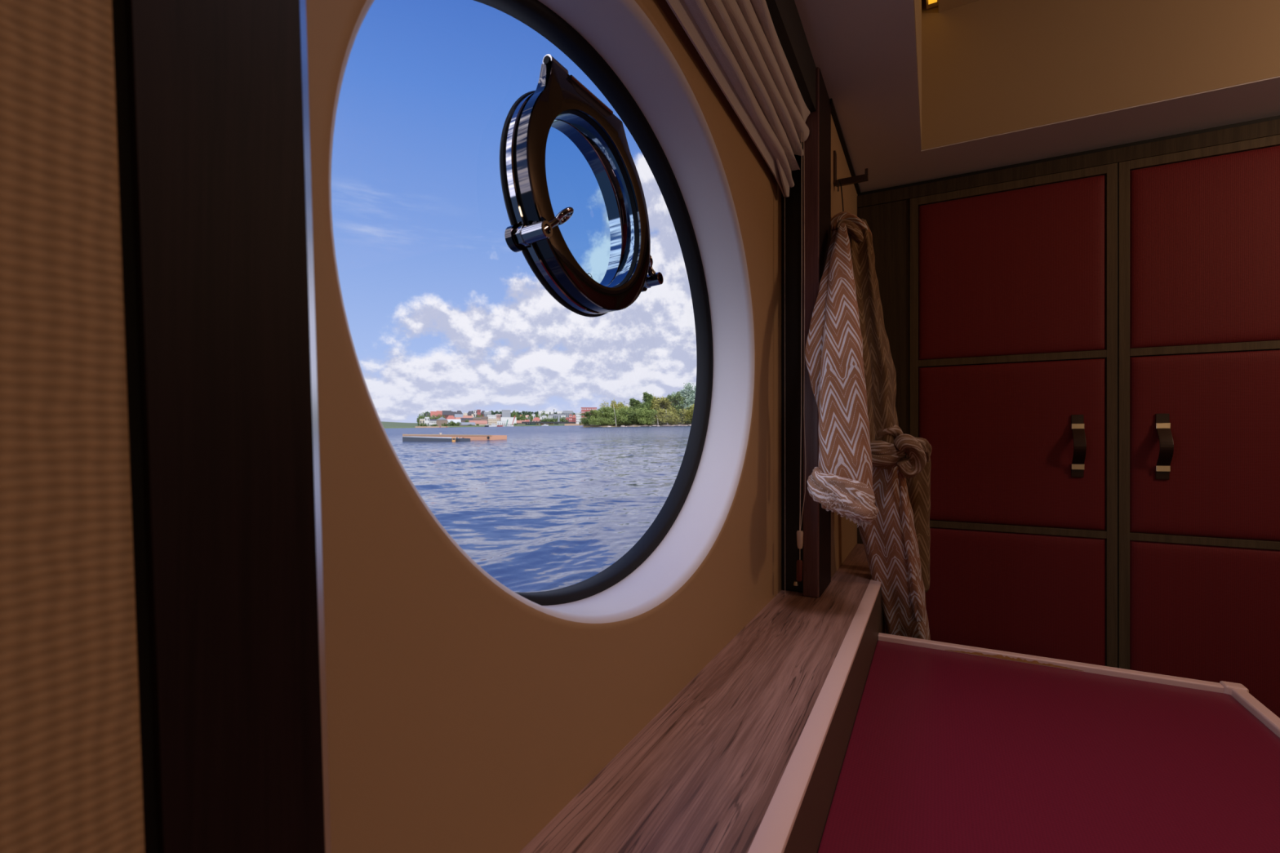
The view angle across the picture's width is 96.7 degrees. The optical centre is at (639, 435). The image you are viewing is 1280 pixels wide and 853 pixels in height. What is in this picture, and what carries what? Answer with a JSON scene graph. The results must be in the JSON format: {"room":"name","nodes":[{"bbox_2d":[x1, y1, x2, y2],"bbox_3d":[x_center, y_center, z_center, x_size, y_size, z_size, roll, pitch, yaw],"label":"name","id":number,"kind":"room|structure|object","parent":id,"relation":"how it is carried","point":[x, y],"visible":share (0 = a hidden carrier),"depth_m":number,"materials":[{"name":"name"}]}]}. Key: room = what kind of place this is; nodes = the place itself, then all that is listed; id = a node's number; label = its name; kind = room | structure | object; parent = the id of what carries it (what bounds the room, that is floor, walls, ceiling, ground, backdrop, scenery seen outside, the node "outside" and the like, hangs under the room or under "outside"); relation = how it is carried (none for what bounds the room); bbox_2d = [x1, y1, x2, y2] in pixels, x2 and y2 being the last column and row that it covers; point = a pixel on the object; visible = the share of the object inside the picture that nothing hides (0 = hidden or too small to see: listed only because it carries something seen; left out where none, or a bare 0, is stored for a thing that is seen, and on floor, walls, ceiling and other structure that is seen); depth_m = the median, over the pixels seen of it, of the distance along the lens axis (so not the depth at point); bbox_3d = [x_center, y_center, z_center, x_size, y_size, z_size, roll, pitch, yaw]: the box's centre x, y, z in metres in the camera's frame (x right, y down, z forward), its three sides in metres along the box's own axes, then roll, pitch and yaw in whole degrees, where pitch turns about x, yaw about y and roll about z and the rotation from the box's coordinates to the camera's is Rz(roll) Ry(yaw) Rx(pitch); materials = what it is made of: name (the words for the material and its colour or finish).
{"room":"ship interior","nodes":[
{"label":"ship interior","id":0,"kind":"room"},
{"bbox_2d":[0,0,145,852],"bbox_3d":[-0.798,0.180,-0.763,0.188,2.180,2.366,0,0,27],"label":"wall","id":1,"kind":"structure","parent":0,"point":[71,768],"depth_m":0.19,"materials":[{"name":"brown fabric"}]},
{"bbox_2d":[111,0,157,852],"bbox_3d":[-0.228,0.180,0.228,0.086,2.180,0.114,0,0,27],"label":"trim","id":2,"kind":"structure","parent":1,"relation":"attached to","point":[117,6],"depth_m":0.21,"materials":[{"name":"black paint"}]},
{"bbox_2d":[306,0,803,852],"bbox_3d":[0.064,-0.225,0.936,0.161,1.370,1.520,0,0,27],"label":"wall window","id":3,"kind":"structure","parent":1,"relation":"in","point":[466,712],"depth_m":0.58,"materials":[{"name":"brown paint"}]},
{"bbox_2d":[473,0,712,605],"bbox_3d":[-0.076,-0.170,0.873,0.036,0.824,0.993,0,0,27],"label":"window","id":4,"kind":"structure","parent":3,"relation":"attached to","point":[534,14],"depth_m":1.04,"materials":[{"name":"black metal"}]},
{"bbox_2d":[499,53,663,317],"bbox_3d":[-0.072,-0.340,0.851,0.098,0.325,0.354,0,0,24],"label":"porthole","id":5,"kind":"object","parent":4,"relation":"attached to","point":[559,101],"visible":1,"depth_m":0.78,"materials":[{"name":"black metal"}]},
{"bbox_2d":[666,0,810,574],"bbox_3d":[0.102,-0.216,0.857,0.074,1.228,1.265,0,0,27],"label":"blind","id":6,"kind":"object","parent":3,"relation":"attached to","point":[738,42],"visible":0.99,"depth_m":1.07,"materials":[{"name":"beige fabric"}]},
{"bbox_2d":[796,117,805,581],"bbox_3d":[0.389,-0.210,1.376,0.022,1.121,0.016,0,0,-22],"label":"blind cord","id":7,"kind":"object","parent":6,"relation":"hanging from","point":[799,533],"visible":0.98,"depth_m":1.37,"materials":[{"name":"fabric"}]},
{"bbox_2d":[519,543,886,852],"bbox_3d":[0.025,0.569,0.576,0.224,0.341,3.445,0,0,27],"label":"window sill","id":8,"kind":"structure","parent":1,"relation":"attached to","point":[748,757],"depth_m":0.74,"materials":[{"name":"brown wood"}]},
{"bbox_2d":[124,0,331,852],"bbox_3d":[-0.208,-0.255,0.254,0.086,1.309,0.110,0,0,27],"label":"wooden post","id":9,"kind":"object","parent":8,"relation":"on","point":[220,139],"visible":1,"depth_m":0.23,"materials":[{"name":"brown wood"}]},
{"bbox_2d":[793,581,798,586],"bbox_3d":[0.384,0.363,1.400,0.011,0.009,0.011,0,0,27],"label":"stud","id":10,"kind":"object","parent":8,"relation":"on","point":[795,584],"visible":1,"depth_m":1.40,"materials":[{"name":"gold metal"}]},
{"bbox_2d":[803,66,831,597],"bbox_3d":[0.462,-0.255,1.489,0.046,1.309,0.179,0,0,27],"label":"wooden post","id":11,"kind":"object","parent":8,"relation":"on","point":[817,147],"visible":0.73,"depth_m":1.41,"materials":[{"name":"brown wood"}]},
{"bbox_2d":[765,0,815,112],"bbox_3d":[0.130,-0.855,0.843,0.023,0.110,1.275,0,0,27],"label":"trim","id":12,"kind":"structure","parent":1,"relation":"attached to","point":[784,15],"depth_m":1.21,"materials":[{"name":"black paint"}]},
{"bbox_2d":[831,115,857,577],"bbox_3d":[0.728,0.180,2.171,0.190,2.180,1.275,0,0,27],"label":"wall","id":13,"kind":"structure","parent":0,"point":[843,531],"depth_m":1.75,"materials":[{"name":"brown wood"}]},
{"bbox_2d":[829,98,860,194],"bbox_3d":[0.660,-0.906,1.832,0.022,0.008,0.660,0,0,27],"label":"trim","id":14,"kind":"structure","parent":13,"relation":"attached to","point":[833,113],"depth_m":1.75,"materials":[{"name":"black paint"}]},
{"bbox_2d":[833,150,868,186],"bbox_3d":[0.599,-0.765,1.617,0.092,0.099,0.026,0,0,27],"label":"wall hook","id":15,"kind":"object","parent":13,"relation":"attached to","point":[861,178],"visible":1,"depth_m":1.61,"materials":[{"name":"brown metal"}]},
{"bbox_2d":[804,179,931,639],"bbox_3d":[0.577,0.020,1.431,0.244,1.488,0.656,0,0,34],"label":"robe","id":16,"kind":"object","parent":15,"relation":"hanging from","point":[874,475],"visible":0.96,"depth_m":1.44,"materials":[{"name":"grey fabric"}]},
{"bbox_2d":[857,115,1279,195],"bbox_3d":[2.094,-0.901,1.493,2.860,0.016,0.040,0,0,27],"label":"trim","id":17,"kind":"structure","parent":13,"relation":"attached to","point":[1270,118],"depth_m":1.82,"materials":[{"name":"black paint"}]},
{"bbox_2d":[794,0,1279,192],"bbox_3d":[1.115,-1.215,-0.185,3.250,0.610,5.300,0,0,27],"label":"ceiling","id":18,"kind":"structure","parent":0,"point":[985,68],"depth_m":1.63,"materials":[{"name":"beige paint"}]},
{"bbox_2d":[926,0,979,12],"bbox_3d":[1.092,-1.367,0.124,1.876,0.065,2.828,0,0,27],"label":"ceiling panel","id":19,"kind":"object","parent":18,"relation":"attached to","point":[944,5],"depth_m":1.76,"materials":[{"name":"beige paint"}]},
{"bbox_2d":[928,0,937,4],"bbox_3d":[0.267,-1.349,0.532,0.024,0.007,2.790,0,0,27],"label":"diffuser","id":20,"kind":"object","parent":19,"relation":"attached to","point":[930,2],"depth_m":1.76,"materials":[{"name":"yellow"}]},
{"bbox_3d":[1.115,1.300,-0.185,3.250,0.060,5.300,0,0,27],"label":"floor","id":21,"kind":"structure","parent":0,"visible":0},
{"bbox_2d":[817,632,1279,852],"bbox_3d":[0.301,0.887,0.121,0.686,0.766,2.693,0,0,27],"label":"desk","id":22,"kind":"object","parent":21,"relation":"on","point":[952,748],"visible":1,"depth_m":0.91,"materials":[{"name":"red leather"}]},
{"bbox_2d":[857,119,1279,718],"bbox_3d":[2.203,0.189,1.722,2.840,2.163,0.672,0,0,27],"label":"wardrobe","id":23,"kind":"object","parent":21,"relation":"on","point":[1085,349],"visible":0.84,"depth_m":1.78,"materials":[{"name":"red wood"}]},
{"label":"outside","id":24,"kind":"structure","parent":0,"visible":0},
{"bbox_2d":[384,425,690,592],"bbox_3d":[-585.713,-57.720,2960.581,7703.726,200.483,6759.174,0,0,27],"label":"sea","id":25,"kind":"structure","parent":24,"point":[538,508],"depth_m":18.71,"materials":[{"name":"liquid"}]},
{"bbox_2d":[415,426,446,427],"bbox_3d":[-164.970,-8.300,553.958,73.599,1.163,71.266,0,0,27],"label":"quay edge","id":26,"kind":"object","parent":25,"relation":"on","point":[415,426],"visible":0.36,"depth_m":542.45,"materials":[{"name":"beige concrete"}]},
{"bbox_2d":[402,435,470,441],"bbox_3d":[-28.167,0.612,78.549,10.726,1.071,2.000,0,0,26],"label":"pontoon","id":27,"kind":"object","parent":25,"relation":"on","point":[405,438],"visible":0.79,"depth_m":77.77,"materials":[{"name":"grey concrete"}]},
{"bbox_2d":[402,434,506,439],"bbox_3d":[-28.116,0.459,85.322,17.798,1.439,4.087,0,0,27],"label":"dock","id":28,"kind":"object","parent":25,"relation":"on","point":[471,437],"visible":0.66,"depth_m":82.18,"materials":[{"name":"brown wood"}]},
{"bbox_2d":[488,423,497,426],"bbox_3d":[-139.739,-10.022,539.771,7.043,3.500,6.514,0,0,27],"label":"motor boat","id":29,"kind":"object","parent":25,"relation":"on","point":[492,424],"visible":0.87,"depth_m":539.15,"materials":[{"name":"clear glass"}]},
{"bbox_2d":[564,423,582,425],"bbox_3d":[-61.855,-10.030,545.994,18.411,2.553,13.290,0,0,27],"label":"barrier","id":30,"kind":"object","parent":25,"relation":"on","point":[565,424],"visible":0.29,"depth_m":544.71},
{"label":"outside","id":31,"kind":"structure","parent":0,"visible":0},
{"bbox_2d":[381,421,687,428],"bbox_3d":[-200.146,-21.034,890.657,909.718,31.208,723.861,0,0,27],"label":"hillside","id":32,"kind":"structure","parent":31,"point":[386,424],"depth_m":598.39,"materials":[{"name":"green plant"}]},
{"bbox_2d":[416,413,421,424],"bbox_3d":[-309.584,-23.505,800.000,9.510,16.514,10.030,0,0,38],"label":"tree","id":33,"kind":"object","parent":32,"relation":"on","point":[418,417],"visible":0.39,"depth_m":797.59,"materials":[{"name":"green plant"}]},
{"bbox_2d":[419,418,424,425],"bbox_3d":[-236.150,-14.198,623.770,13.150,8.353,13.308,0,0,27],"label":"house","id":34,"kind":"structure","parent":32,"relation":"on","point":[421,420],"depth_m":619.12,"materials":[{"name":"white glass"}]},
{"bbox_2d":[424,417,429,425],"bbox_3d":[-229.189,-14.935,612.341,7.261,10.370,7.237,0,0,27],"label":"house","id":35,"kind":"structure","parent":32,"relation":"on","point":[426,419],"depth_m":609.90,"materials":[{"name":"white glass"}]},
{"bbox_2d":[428,420,436,426],"bbox_3d":[-215.702,-12.516,592.968,10.418,6.555,10.513,0,0,27],"label":"house","id":36,"kind":"structure","parent":32,"relation":"on","point":[430,422],"depth_m":589.69,"materials":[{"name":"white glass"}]},
{"bbox_2d":[430,411,436,417],"bbox_3d":[-345.578,-30.413,953.757,13.776,20.914,13.893,0,0,27],"label":"apartment block","id":37,"kind":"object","parent":32,"relation":"on","point":[434,413],"visible":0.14,"depth_m":951.34,"materials":[{"name":"red tile"}]},
{"bbox_2d":[436,410,442,417],"bbox_3d":[-332.517,-30.613,943.221,11.786,21.451,11.865,0,0,27],"label":"apartment block","id":38,"kind":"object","parent":32,"relation":"on","point":[440,412],"visible":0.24,"depth_m":941.40,"materials":[{"name":"red brick"}]},
{"bbox_2d":[435,417,448,426],"bbox_3d":[-203.221,-14.188,583.980,14.553,10.161,14.638,0,0,27],"label":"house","id":39,"kind":"structure","parent":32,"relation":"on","point":[442,420],"depth_m":579.70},
{"bbox_2d":[442,410,451,418],"bbox_3d":[-317.346,-30.699,935.052,18.440,21.288,18.519,0,0,27],"label":"apartment block","id":40,"kind":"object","parent":32,"relation":"on","point":[446,413],"visible":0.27,"depth_m":931.35,"materials":[{"name":"brick"}]},
{"bbox_2d":[445,421,455,426],"bbox_3d":[-185.238,-12.007,560.016,11.983,6.393,12.638,0,0,34],"label":"bush","id":41,"kind":"object","parent":32,"relation":"on","point":[451,423],"visible":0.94,"depth_m":558.44,"materials":[{"name":"green plant"}]},
{"bbox_2d":[446,415,455,419],"bbox_3d":[-234.072,-19.105,704.573,16.668,11.981,16.718,0,0,27],"label":"house","id":42,"kind":"structure","parent":32,"relation":"on","point":[450,417],"depth_m":702.16,"materials":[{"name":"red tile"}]},
{"bbox_2d":[450,419,461,422],"bbox_3d":[-202.551,-14.408,624.059,14.775,7.341,14.798,0,0,27],"label":"shed","id":43,"kind":"object","parent":32,"relation":"on","point":[453,420],"visible":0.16,"depth_m":622.84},
{"bbox_2d":[454,413,463,417],"bbox_3d":[-253.846,-23.786,805.836,21.202,13.613,21.197,0,0,27],"label":"house","id":44,"kind":"structure","parent":32,"relation":"on","point":[455,415],"depth_m":802.28,"materials":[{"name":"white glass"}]},
{"bbox_2d":[457,422,475,426],"bbox_3d":[-173.237,-11.063,567.155,22.321,4.691,22.276,0,0,27],"label":"shed","id":45,"kind":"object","parent":32,"relation":"on","point":[463,424],"visible":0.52,"depth_m":563.79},
{"bbox_2d":[460,417,472,422],"bbox_3d":[-196.302,-16.036,644.683,16.977,8.311,16.940,0,0,27],"label":"warehouse","id":46,"kind":"structure","parent":32,"relation":"on","point":[463,420],"depth_m":641.75,"materials":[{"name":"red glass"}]},
{"bbox_2d":[462,415,472,417],"bbox_3d":[-210.004,-19.114,694.041,14.645,10.850,14.608,0,0,27],"label":"house","id":47,"kind":"structure","parent":32,"relation":"on","point":[464,416],"depth_m":692.79,"materials":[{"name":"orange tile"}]},
{"bbox_2d":[467,411,474,417],"bbox_3d":[-278.377,-31.452,934.772,17.278,18.003,17.219,0,0,27],"label":"apartment block","id":48,"kind":"object","parent":32,"relation":"on","point":[469,413],"visible":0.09,"depth_m":931.57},
{"bbox_2d":[473,409,476,417],"bbox_3d":[-272.540,-32.816,942.402,7.777,18.842,7.763,0,0,27],"label":"apartment block","id":49,"kind":"object","parent":32,"relation":"on","point":[474,411],"visible":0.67,"depth_m":940.02,"materials":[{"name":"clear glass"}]},
{"bbox_2d":[471,417,481,420],"bbox_3d":[-187.346,-16.775,654.301,14.699,8.084,14.612,0,0,27],"label":"house","id":50,"kind":"structure","parent":32,"relation":"on","point":[473,418],"depth_m":649.71,"materials":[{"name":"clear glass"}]},
{"bbox_2d":[469,420,487,425],"bbox_3d":[-166.207,-12.371,584.378,23.034,6.755,22.897,0,0,27],"label":"shed","id":51,"kind":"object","parent":32,"relation":"on","point":[479,422],"visible":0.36,"depth_m":580.97,"materials":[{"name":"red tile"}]},
{"bbox_2d":[476,409,480,417],"bbox_3d":[-265.494,-33.257,937.406,8.082,19.298,8.047,0,0,27],"label":"apartment block","id":52,"kind":"object","parent":32,"relation":"on","point":[478,411],"visible":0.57,"depth_m":934.99,"materials":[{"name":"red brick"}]},
{"bbox_2d":[480,416,488,424],"bbox_3d":[-172.717,-16.664,632.789,9.656,8.832,9.575,0,0,27],"label":"office block","id":53,"kind":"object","parent":32,"relation":"on","point":[483,418],"visible":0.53,"depth_m":630.03,"materials":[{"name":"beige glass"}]},
{"bbox_2d":[484,411,491,417],"bbox_3d":[-247.455,-31.343,924.418,15.035,14.713,14.890,0,0,27],"label":"terrace","id":54,"kind":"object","parent":32,"relation":"on","point":[486,413],"visible":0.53,"depth_m":919.60,"materials":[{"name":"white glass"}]},
{"bbox_2d":[487,414,496,418],"bbox_3d":[-167.718,-18.275,643.789,12.938,10.563,12.796,0,0,27],"label":"office block","id":55,"kind":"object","parent":32,"relation":"on","point":[490,416],"visible":0.39,"depth_m":639.95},
{"bbox_2d":[488,418,500,425],"bbox_3d":[-152.516,-13.949,596.935,16.707,7.192,16.505,0,0,27],"label":"office block","id":56,"kind":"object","parent":32,"relation":"on","point":[491,421],"visible":0.63,"depth_m":591.71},
{"bbox_2d":[495,413,502,418],"bbox_3d":[-164.468,-19.661,662.940,10.109,11.156,9.974,0,0,27],"label":"office block","id":57,"kind":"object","parent":32,"relation":"on","point":[498,415],"visible":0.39,"depth_m":659.94,"materials":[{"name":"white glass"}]},
{"bbox_2d":[497,421,508,425],"bbox_3d":[-138.132,-11.747,572.223,14.320,5.830,14.107,0,0,27],"label":"boathouse","id":58,"kind":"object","parent":32,"relation":"on","point":[503,423],"visible":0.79,"depth_m":567.93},
{"bbox_2d":[502,409,511,417],"bbox_3d":[-153.594,-21.672,653.751,12.750,15.567,12.545,0,0,27],"label":"tower block","id":59,"kind":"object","parent":32,"relation":"on","point":[505,413],"visible":0.67,"depth_m":650.02,"materials":[{"name":"grey concrete"}]},
{"bbox_2d":[500,417,516,424],"bbox_3d":[-136.474,-14.341,591.103,20.467,9.348,20.116,0,0,27],"label":"industrial hall","id":60,"kind":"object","parent":32,"relation":"on","point":[510,420],"visible":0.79,"depth_m":585.25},
{"bbox_2d":[511,409,517,417],"bbox_3d":[-168.400,-26.609,759.856,10.842,15.896,11.434,0,0,2],"label":"tree","id":61,"kind":"object","parent":32,"relation":"on","point":[513,415],"visible":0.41,"depth_m":759.03,"materials":[{"name":"green plant"}]},
{"bbox_2d":[516,415,523,420],"bbox_3d":[-148.411,-20.875,700.241,14.042,9.274,13.314,0,0,1],"label":"tree","id":62,"kind":"object","parent":32,"relation":"on","point":[517,417],"visible":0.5,"depth_m":697.03,"materials":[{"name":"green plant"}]},
{"bbox_2d":[516,420,525,423],"bbox_3d":[-128.187,-14.234,613.654,12.999,4.774,12.735,0,0,27],"label":"house","id":63,"kind":"structure","parent":32,"relation":"on","point":[517,421],"depth_m":611.09,"materials":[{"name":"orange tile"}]},
{"bbox_2d":[527,413,533,422],"bbox_3d":[-134.816,-21.809,699.815,8.776,11.204,8.321,0,0,28],"label":"tree","id":64,"kind":"object","parent":32,"relation":"on","point":[531,417],"visible":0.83,"depth_m":699.25,"materials":[{"name":"green plant"}]},
{"bbox_2d":[532,417,540,422],"bbox_3d":[-120.562,-17.992,663.725,13.181,6.922,12.844,0,0,27],"label":"house","id":65,"kind":"structure","parent":32,"relation":"on","point":[535,419],"depth_m":660.58,"materials":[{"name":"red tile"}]},
{"bbox_2d":[538,410,542,419],"bbox_3d":[-168.000,-34.491,962.893,9.821,15.454,9.544,0,0,27],"label":"block","id":66,"kind":"object","parent":32,"relation":"on","point":[540,411],"visible":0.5,"depth_m":959.85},
{"bbox_2d":[542,417,553,423],"bbox_3d":[-104.814,-17.324,650.295,14.669,6.689,13.909,0,0,18],"label":"tree","id":67,"kind":"object","parent":32,"relation":"on","point":[548,420],"visible":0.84,"depth_m":648.60,"materials":[{"name":"green plant"}]},
{"bbox_2d":[521,422,575,423],"bbox_3d":[-89.044,-11.117,558.721,46.467,5.194,35.845,0,0,27],"label":"quay edge","id":68,"kind":"object","parent":32,"relation":"on","point":[522,422],"visible":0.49,"depth_m":556.20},
{"bbox_2d":[552,413,564,418],"bbox_3d":[-115.293,-25.218,806.663,21.936,11.515,21.157,0,0,27],"label":"terrace","id":69,"kind":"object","parent":32,"relation":"on","point":[554,415],"visible":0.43,"depth_m":799.54,"materials":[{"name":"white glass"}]},
{"bbox_2d":[563,410,573,417],"bbox_3d":[-121.162,-33.132,956.488,21.303,17.292,20.474,0,0,27],"label":"block","id":70,"kind":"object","parent":32,"relation":"on","point":[566,413],"visible":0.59,"depth_m":949.95,"materials":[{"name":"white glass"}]},
{"bbox_2d":[568,413,572,423],"bbox_3d":[-78.314,-18.894,642.482,6.262,11.161,6.608,0,0,27],"label":"house","id":71,"kind":"structure","parent":32,"relation":"on","point":[571,415],"depth_m":639.95,"materials":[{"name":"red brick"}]},
{"bbox_2d":[572,414,576,423],"bbox_3d":[-75.479,-18.938,652.484,6.887,10.593,7.062,0,0,27],"label":"house","id":72,"kind":"structure","parent":32,"relation":"on","point":[574,418],"depth_m":650.18,"materials":[{"name":"red brick"}]},
{"bbox_2d":[576,412,581,423],"bbox_3d":[-63.865,-17.145,592.486,7.646,13.655,7.546,0,0,27],"label":"apartment block","id":73,"kind":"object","parent":32,"relation":"on","point":[578,416],"visible":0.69,"depth_m":589.98,"materials":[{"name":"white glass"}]},
{"bbox_2d":[581,407,596,423],"bbox_3d":[-54.360,-20.163,606.513,21.232,19.329,20.237,0,0,27],"label":"office building","id":74,"kind":"structure","parent":32,"relation":"on","point":[583,409],"depth_m":599.71,"materials":[{"name":"red brick"}]},
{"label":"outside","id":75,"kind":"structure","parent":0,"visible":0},
{"bbox_2d":[582,422,691,426],"bbox_3d":[35.037,-6.589,333.313,159.416,5.807,136.967,0,0,27],"label":"wooded point","id":76,"kind":"structure","parent":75,"point":[670,424],"depth_m":296.95,"materials":[{"name":"green plant"}]},
{"bbox_2d":[578,416,588,425],"bbox_3d":[-29.480,-8.149,306.203,6.894,5.154,6.663,0,0,-37],"label":"tree","id":77,"kind":"object","parent":76,"relation":"on","point":[583,418],"visible":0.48,"depth_m":305.63,"materials":[{"name":"green plant"}]},
{"bbox_2d":[579,409,597,425],"bbox_3d":[-26.009,-9.449,299.928,12.286,8.203,9.640,0,0,-12],"label":"tree","id":78,"kind":"object","parent":76,"relation":"on","point":[585,421],"visible":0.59,"depth_m":298.48,"materials":[{"name":"green plant"}]},
{"bbox_2d":[588,409,604,425],"bbox_3d":[-22.935,-9.574,298.877,8.929,8.432,9.476,0,0,32],"label":"tree","id":79,"kind":"object","parent":76,"relation":"on","point":[597,412],"visible":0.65,"depth_m":296.30,"materials":[{"name":"green plant"}]},
{"bbox_2d":[588,416,608,425],"bbox_3d":[-21.186,-7.738,289.482,11.727,4.834,12.134,0,0,4],"label":"tree","id":80,"kind":"object","parent":76,"relation":"on","point":[598,421],"visible":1,"depth_m":288.80,"materials":[{"name":"green plant"}]},
{"bbox_2d":[598,406,617,425],"bbox_3d":[-16.789,-10.295,296.730,11.295,9.871,10.643,0,0,41],"label":"tree","id":81,"kind":"object","parent":76,"relation":"on","point":[606,408],"visible":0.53,"depth_m":295.36,"materials":[{"name":"green plant"}]},
{"bbox_2d":[599,398,627,424],"bbox_3d":[-14.207,-13.050,307.804,15.979,14.607,14.494,0,0,-18],"label":"tree","id":82,"kind":"object","parent":76,"relation":"on","point":[613,402],"visible":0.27,"depth_m":306.38,"materials":[{"name":"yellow plant"}]},
{"bbox_2d":[604,405,635,424],"bbox_3d":[-10.258,-10.732,293.476,17.978,10.413,17.375,0,0,-36],"label":"tree","id":83,"kind":"object","parent":76,"relation":"on","point":[620,414],"visible":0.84,"depth_m":291.06,"materials":[{"name":"green plant"}]},
{"bbox_2d":[622,410,639,424],"bbox_3d":[-4.535,-9.318,292.036,10.962,7.671,8.601,0,0,15],"label":"tree","id":84,"kind":"object","parent":76,"relation":"on","point":[633,414],"visible":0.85,"depth_m":290.57,"materials":[{"name":"green plant"}]},
{"bbox_2d":[623,397,642,424],"bbox_3d":[-2.674,-12.790,300.372,14.056,14.520,13.753,0,0,5],"label":"tree","id":85,"kind":"object","parent":76,"relation":"on","point":[634,403],"visible":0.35,"depth_m":298.84,"materials":[{"name":"green plant"}]},
{"bbox_2d":[631,405,658,424],"bbox_3d":[2.327,-10.685,291.603,15.388,10.093,15.922,0,0,-21],"label":"tree","id":86,"kind":"object","parent":76,"relation":"on","point":[646,417],"visible":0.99,"depth_m":288.59,"materials":[{"name":"green plant"}]},
{"bbox_2d":[637,391,655,425],"bbox_3d":[4.213,-14.357,297.353,12.756,17.753,12.481,0,0,9],"label":"tree","id":87,"kind":"object","parent":76,"relation":"on","point":[646,397],"visible":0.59,"depth_m":295.86,"materials":[{"name":"green plant"}]},
{"bbox_2d":[649,397,674,417],"bbox_3d":[10.535,-13.126,298.821,14.719,14.867,14.919,0,0,38],"label":"tree","id":88,"kind":"object","parent":76,"relation":"on","point":[656,405],"visible":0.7,"depth_m":295.94,"materials":[{"name":"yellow plant"}]},
{"bbox_2d":[657,396,678,410],"bbox_3d":[14.608,-13.687,303.945,13.273,15.682,13.094,0,0,6],"label":"tree","id":89,"kind":"object","parent":76,"relation":"on","point":[661,404],"visible":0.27,"depth_m":301.48,"materials":[{"name":"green plant"}]},
{"bbox_2d":[653,407,692,424],"bbox_3d":[16.202,-10.494,291.049,22.142,9.330,20.085,0,0,-1],"label":"tree","id":90,"kind":"object","parent":76,"relation":"on","point":[670,412],"visible":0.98,"depth_m":289.65,"materials":[{"name":"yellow plant"}]},
{"bbox_2d":[660,391,687,424],"bbox_3d":[18.173,-14.492,299.895,15.358,17.419,12.050,0,0,-28],"label":"tree","id":91,"kind":"object","parent":76,"relation":"on","point":[677,397],"visible":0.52,"depth_m":298.44,"materials":[{"name":"green plant"}]},
{"bbox_2d":[670,387,689,423],"bbox_3d":[22.547,-16.116,310.022,14.068,20.212,13.651,0,0,32],"label":"tree","id":92,"kind":"object","parent":76,"relation":"on","point":[680,391],"visible":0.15,"depth_m":307.88,"materials":[{"name":"green plant"}]},
{"bbox_2d":[676,402,694,418],"bbox_3d":[24.821,-12.621,302.395,13.704,13.221,14.927,0,0,-37],"label":"tree","id":93,"kind":"object","parent":76,"relation":"on","point":[684,404],"visible":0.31,"depth_m":298.00,"materials":[{"name":"green plant"}]},
{"bbox_2d":[681,404,693,423],"bbox_3d":[29.538,-11.777,292.512,18.322,11.467,20.198,0,0,-40],"label":"tree","id":94,"kind":"object","parent":76,"relation":"on","point":[689,414],"visible":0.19,"depth_m":289.36,"materials":[{"name":"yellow plant"}]},
{"bbox_2d":[682,382,696,407],"bbox_3d":[28.323,-17.205,303.709,13.795,22.635,15.026,0,0,-9],"label":"tree","id":95,"kind":"object","parent":76,"relation":"on","point":[687,394],"visible":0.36,"depth_m":303.10,"materials":[{"name":"green plant"}]},
{"bbox_2d":[687,390,695,422],"bbox_3d":[32.531,-16.283,299.822,14.587,20.740,14.154,0,0,-44],"label":"tree","id":96,"kind":"object","parent":76,"relation":"on","point":[694,396],"visible":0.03,"depth_m":297.75,"materials":[{"name":"green plant"}]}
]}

